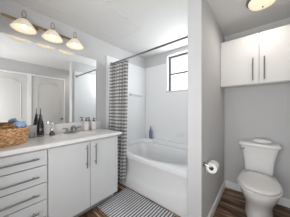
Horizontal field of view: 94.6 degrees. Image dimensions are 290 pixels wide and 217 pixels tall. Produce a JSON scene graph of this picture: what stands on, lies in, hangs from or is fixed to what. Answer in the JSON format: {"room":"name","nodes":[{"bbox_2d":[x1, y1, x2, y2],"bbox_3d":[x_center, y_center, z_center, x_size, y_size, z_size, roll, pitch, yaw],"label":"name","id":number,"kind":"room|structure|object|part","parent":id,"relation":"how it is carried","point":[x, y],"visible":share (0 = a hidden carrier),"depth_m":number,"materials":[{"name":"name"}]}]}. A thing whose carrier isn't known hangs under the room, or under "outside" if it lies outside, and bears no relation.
{"room":"bathroom","nodes":[
{"label":"bathroom","id":0,"kind":"room"},
{"bbox_2d":[0,0,144,128],"bbox_3d":[-0.832,0.051,2.220,0.120,2.400,2.871,0,0,40],"label":"wall","id":1,"kind":"structure","parent":0,"point":[94,48],"depth_m":1.96,"materials":[{"name":"paint"}]},
{"bbox_2d":[0,10,83,49],"bbox_3d":[-1.131,-0.926,1.582,0.247,0.199,0.786,0,0,40],"label":"vanity light bar","id":2,"kind":"object","parent":1,"relation":"attached to","point":[22,25],"visible":1,"depth_m":1.53,"materials":[{"name":"beige glass"}]},
{"bbox_3d":[-1.265,-0.878,1.400,0.216,0.104,0.216,0,0,40],"label":"lamp shade","id":3,"kind":"part","parent":2,"relation":"part of","materials":[{"name":"white glass"}]},
{"bbox_3d":[-1.100,-0.878,1.594,0.216,0.104,0.216,0,0,40],"label":"lamp shade","id":4,"kind":"part","parent":2,"relation":"part of","materials":[{"name":"white glass"}]},
{"bbox_3d":[-0.935,-0.878,1.789,0.216,0.104,0.216,0,0,40],"label":"lamp shade","id":5,"kind":"part","parent":2,"relation":"part of","materials":[{"name":"white glass"}]},
{"bbox_2d":[0,32,95,125],"bbox_3d":[-1.208,-0.291,1.679,0.005,0.975,1.290,0,0,40],"label":"vanity mirror","id":6,"kind":"object","parent":1,"relation":"attached to","point":[34,76],"visible":1,"depth_m":1.63,"materials":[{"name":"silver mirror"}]},
{"bbox_2d":[28,121,100,136],"bbox_3d":[-1.180,0.260,1.699,0.020,0.122,1.357,0,0,40],"label":"backsplash","id":7,"kind":"structure","parent":1,"relation":"attached to","point":[57,128],"depth_m":1.77,"materials":[{"name":"stone"}]},
{"bbox_2d":[11,0,289,58],"bbox_3d":[0.141,-1.189,1.395,2.670,0.080,2.871,0,0,40],"label":"ceiling","id":8,"kind":"structure","parent":0,"point":[162,22],"depth_m":1.71,"materials":[{"name":"paint"}]},
{"bbox_2d":[39,0,142,39],"bbox_3d":[-0.601,-1.141,1.631,0.515,0.015,1.152,0,0,40],"label":"ceiling panel","id":9,"kind":"object","parent":8,"relation":"attached to","point":[98,14],"depth_m":1.65,"materials":[{"name":"paint"}]},
{"bbox_2d":[246,0,275,10],"bbox_3d":[1.226,-1.100,1.393,0.280,0.098,0.280,0,0,40],"label":"ceiling light","id":10,"kind":"object","parent":8,"relation":"attached to","point":[254,5],"visible":1,"depth_m":1.39,"materials":[{"name":"white glass"}]},
{"bbox_2d":[145,46,187,92],"bbox_3d":[0.606,0.051,2.698,1.455,2.400,0.160,0,0,40],"label":"wall","id":11,"kind":"structure","parent":0,"point":[160,59],"depth_m":2.78,"materials":[{"name":"paint"}]},
{"bbox_2d":[106,55,187,149],"bbox_3d":[0.217,0.166,2.240,1.453,2.170,1.039,0,0,40],"label":"shower surround","id":12,"kind":"object","parent":11,"relation":"attached to","point":[149,104],"visible":0.59,"depth_m":2.77,"materials":[{"name":"plastic"}]},
{"bbox_3d":[-0.331,-0.093,2.704,0.017,1.652,1.039,0,0,40],"label":"panel","id":13,"kind":"part","parent":12,"relation":"part of","materials":[{"name":"plastic"}]},
{"bbox_2d":[111,35,187,63],"bbox_3d":[-0.050,-0.794,1.925,1.418,0.056,0.055,0,0,40],"label":"shower curtain rod","id":14,"kind":"object","parent":12,"relation":"attached to","point":[185,37],"visible":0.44,"depth_m":1.75,"materials":[{"name":"silver metal"}]},
{"bbox_2d":[109,59,127,181],"bbox_3d":[-0.442,0.173,2.186,0.436,1.965,0.154,0,0,40],"label":"shower curtain","id":15,"kind":"object","parent":14,"relation":"hanging from","point":[118,73],"visible":0.73,"depth_m":2.13,"materials":[{"name":"grey fabric"}]},
{"bbox_2d":[149,126,151,138],"bbox_3d":[0.123,0.516,2.891,0.084,0.262,0.056,0,0,40],"label":"shampoo bottle","id":16,"kind":"object","parent":12,"relation":"on","point":[150,130],"visible":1,"depth_m":2.86,"materials":[{"name":"purple"}]},
{"bbox_3d":[0.548,-0.093,2.630,1.419,1.652,0.017,0,0,40],"label":"panel","id":17,"kind":"part","parent":12,"relation":"part of","materials":[{"name":"plastic"}]},
{"bbox_2d":[166,49,187,90],"bbox_3d":[0.763,-0.719,2.451,0.861,0.730,0.012,0,0,40],"label":"trim","id":18,"kind":"structure","parent":11,"relation":"attached to","point":[186,49],"depth_m":2.71,"materials":[{"name":"paint"}]},
{"bbox_2d":[169,52,187,90],"bbox_3d":[0.811,-0.704,2.507,0.805,0.700,0.046,0,0,40],"label":"window","id":19,"kind":"structure","parent":11,"relation":"in","point":[178,64],"depth_m":2.64,"materials":[{"name":"glass"}]},
{"bbox_2d":[79,182,289,216],"bbox_3d":[-0.286,1.291,0.892,2.670,0.080,4.191,0,0,40],"label":"floor","id":20,"kind":"structure","parent":0,"point":[231,203],"depth_m":1.67,"materials":[{"name":"brown wood"}]},
{"bbox_2d":[0,135,117,216],"bbox_3d":[-0.985,0.804,1.509,0.564,0.893,1.300,0,0,40],"label":"bathroom vanity","id":21,"kind":"object","parent":20,"relation":"on","point":[67,180],"visible":0.98,"depth_m":1.31,"materials":[{"name":"paint"}]},
{"bbox_3d":[-1.042,0.756,1.036,0.039,0.012,0.353,0,0,40],"label":"handle","id":22,"kind":"part","parent":21,"relation":"part of","materials":[{"name":"silver metal"}]},
{"bbox_3d":[-1.042,0.599,1.036,0.039,0.012,0.353,0,0,40],"label":"handle","id":23,"kind":"part","parent":21,"relation":"part of","materials":[{"name":"silver metal"}]},
{"bbox_3d":[-1.042,0.441,1.036,0.039,0.012,0.353,0,0,40],"label":"handle","id":24,"kind":"part","parent":21,"relation":"part of","materials":[{"name":"silver metal"}]},
{"bbox_3d":[-1.066,0.751,1.051,0.019,0.150,0.488,0,0,40],"label":"drawer","id":25,"kind":"part","parent":21,"relation":"part of","materials":[{"name":"paint"}]},
{"bbox_3d":[-1.066,0.594,1.051,0.019,0.150,0.488,0,0,40],"label":"drawer","id":26,"kind":"part","parent":21,"relation":"part of","materials":[{"name":"paint"}]},
{"bbox_3d":[-1.066,0.444,1.051,0.019,0.136,0.488,0,0,40],"label":"drawer","id":27,"kind":"part","parent":21,"relation":"part of","materials":[{"name":"paint"}]},
{"bbox_3d":[-1.066,0.908,1.051,0.019,0.150,0.488,0,0,40],"label":"drawer","id":28,"kind":"part","parent":21,"relation":"part of","materials":[{"name":"paint"}]},
{"bbox_2d":[0,121,121,156],"bbox_3d":[-0.975,0.329,1.526,0.557,0.260,1.357,0,0,40],"label":"countertop","id":29,"kind":"structure","parent":21,"relation":"on","point":[36,143],"depth_m":1.54,"materials":[{"name":"stone"}]},
{"bbox_2d":[0,125,29,147],"bbox_3d":[-1.283,0.246,1.185,0.327,0.152,0.392,0,0,40],"label":"wicker basket","id":30,"kind":"object","parent":29,"relation":"on","point":[11,135],"visible":0.93,"depth_m":1.16,"materials":[{"name":"brown wicker"}]},
{"bbox_2d":[15,121,27,127],"bbox_3d":[-1.160,0.154,1.262,0.104,0.078,0.093,0,0,40],"label":"folded cloth","id":31,"kind":"object","parent":30,"relation":"on","point":[23,123],"visible":0.98,"depth_m":1.24,"materials":[{"name":"blue fabric"}]},
{"bbox_2d":[28,132,34,137],"bbox_3d":[-1.254,0.294,1.482,0.058,0.054,0.057,0,0,40],"label":"candle holder","id":32,"kind":"object","parent":29,"relation":"on","point":[31,134],"visible":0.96,"depth_m":1.47,"materials":[{"name":"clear glass"}]},
{"bbox_2d":[37,108,43,136],"bbox_3d":[-1.197,0.159,1.532,0.070,0.325,0.068,0,0,40],"label":"glass bottle","id":33,"kind":"object","parent":29,"relation":"on","point":[40,125],"visible":1,"depth_m":1.51,"materials":[{"name":"black glass"}]},
{"bbox_2d":[49,122,54,135],"bbox_3d":[-1.119,0.244,1.610,0.062,0.156,0.061,0,0,40],"label":"perfume bottle","id":34,"kind":"object","parent":29,"relation":"on","point":[51,133],"visible":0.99,"depth_m":1.60,"materials":[{"name":"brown glass"}]},
{"bbox_2d":[62,125,81,133],"bbox_3d":[-0.955,0.270,1.760,0.179,0.102,0.171,0,0,-6],"label":"sink faucet","id":35,"kind":"object","parent":29,"relation":"on","point":[73,126],"visible":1,"depth_m":1.74,"materials":[{"name":"silver metal"}]},
{"bbox_2d":[83,118,88,130],"bbox_3d":[-0.864,0.227,1.970,0.074,0.189,0.074,0,0,40],"label":"soap dispenser","id":36,"kind":"object","parent":29,"relation":"on","point":[86,123],"visible":0.99,"depth_m":1.95,"materials":[{"name":"pink"}]},
{"bbox_2d":[91,118,96,129],"bbox_3d":[-0.785,0.232,2.054,0.076,0.179,0.074,0,0,40],"label":"soap dispenser","id":37,"kind":"object","parent":29,"relation":"on","point":[93,123],"visible":0.99,"depth_m":2.03,"materials":[{"name":"white ceramic"}]},
{"bbox_3d":[-0.771,0.756,1.399,0.019,0.760,0.403,0,0,40],"label":"door","id":38,"kind":"part","parent":21,"relation":"part of","materials":[{"name":"paint"}]},
{"bbox_3d":[-0.522,0.756,1.692,0.019,0.760,0.354,0,0,40],"label":"door","id":39,"kind":"part","parent":21,"relation":"part of","materials":[{"name":"paint"}]},
{"bbox_2d":[97,188,174,216],"bbox_3d":[-0.135,1.244,1.635,0.830,0.011,0.510,0,0,40],"label":"bath mat","id":40,"kind":"object","parent":20,"relation":"on","point":[126,203],"visible":1,"depth_m":1.68,"materials":[{"name":"fabric"}]},
{"bbox_2d":[118,142,187,216],"bbox_3d":[0.255,0.993,2.285,1.453,0.517,0.921,0,0,40],"label":"bathtub","id":41,"kind":"object","parent":20,"relation":"on","point":[157,172],"visible":0.69,"depth_m":1.88,"materials":[{"name":"ceramic"}]},
{"bbox_2d":[126,142,187,178],"bbox_3d":[0.255,0.935,2.285,1.453,0.402,0.921,0,0,40],"label":"basin","id":42,"kind":"object","parent":41,"relation":"in","point":[144,160],"depth_m":2.13,"materials":[{"name":"ceramic"}]},
{"bbox_2d":[237,139,282,216],"bbox_3d":[1.339,0.853,1.580,0.428,0.794,0.777,0,0,40],"label":"toilet","id":43,"kind":"object","parent":20,"relation":"on","point":[261,190],"visible":0.98,"depth_m":1.52,"materials":[{"name":"ceramic"}]},
{"bbox_3d":[1.517,0.673,1.790,0.394,0.354,0.214,0,0,40],"label":"tank","id":44,"kind":"part","parent":43,"relation":"part of","materials":[{"name":"ceramic"}]},
{"bbox_3d":[1.515,0.475,1.788,0.428,0.039,0.234,0,0,40],"label":"tank lid","id":45,"kind":"part","parent":43,"relation":"part of","materials":[{"name":"ceramic"}]},
{"bbox_3d":[1.262,0.839,1.489,0.380,0.018,0.537,0,0,40],"label":"seat","id":46,"kind":"part","parent":43,"relation":"part of","materials":[{"name":"plastic"}]},
{"bbox_3d":[1.270,0.817,1.498,0.362,0.043,0.544,0,0,40],"label":"lid","id":47,"kind":"part","parent":43,"relation":"part of","materials":[{"name":"plastic"}]},
{"bbox_3d":[1.334,1.050,1.574,0.368,0.399,0.737,0,0,40],"label":"bowl","id":48,"kind":"part","parent":43,"relation":"part of","materials":[{"name":"ceramic"}]},
{"bbox_2d":[253,139,271,143],"bbox_3d":[1.543,0.428,1.766,0.196,0.054,0.116,0,0,40],"label":"covered dish","id":49,"kind":"object","parent":43,"relation":"on","point":[263,141],"visible":1,"depth_m":1.73,"materials":[{"name":"white ceramic"}]},
{"bbox_2d":[188,0,224,216],"bbox_3d":[0.863,0.051,1.758,0.153,2.400,1.144,0,0,40],"label":"wall","id":50,"kind":"structure","parent":0,"point":[205,36],"depth_m":1.36,"materials":[{"name":"paint"}]},
{"bbox_2d":[224,18,289,198],"bbox_3d":[1.631,0.051,1.936,1.095,2.400,0.120,0,0,40],"label":"wall","id":51,"kind":"structure","parent":0,"point":[253,112],"depth_m":1.90,"materials":[{"name":"paint"}]},
{"bbox_2d":[221,24,289,88],"bbox_3d":[1.484,-0.618,1.748,0.832,0.626,0.355,0,0,40],"label":"upper cabinet","id":52,"kind":"object","parent":51,"relation":"attached to","point":[262,58],"visible":1,"depth_m":1.65,"materials":[{"name":"paint"}]},
{"bbox_3d":[1.241,-0.620,1.780,0.416,0.618,0.019,0,0,40],"label":"door","id":53,"kind":"part","parent":52,"relation":"part of","materials":[{"name":"paint"}]},
{"bbox_3d":[1.558,-0.620,1.511,0.408,0.618,0.019,0,0,40],"label":"door","id":54,"kind":"part","parent":52,"relation":"part of","materials":[{"name":"paint"}]},
{"bbox_2d":[225,180,289,207],"bbox_3d":[1.599,1.200,1.874,0.820,0.103,0.014,0,0,40],"label":"baseboard","id":55,"kind":"structure","parent":51,"relation":"attached to","point":[282,201],"depth_m":2.02,"materials":[{"name":"paint"}]},
{"bbox_3d":[0.654,0.557,1.360,0.071,0.054,0.179,0,0,40],"label":"toilet paper holder","id":56,"kind":"object","parent":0,"visible":0},
{"bbox_2d":[206,160,218,173],"bbox_3d":[0.684,0.600,1.352,0.101,0.123,0.103,0,0,40],"label":"toilet paper roll","id":57,"kind":"object","parent":56,"relation":"hanging from","point":[215,166],"visible":0.9,"depth_m":1.32,"materials":[{"name":"paper"}]}
]}

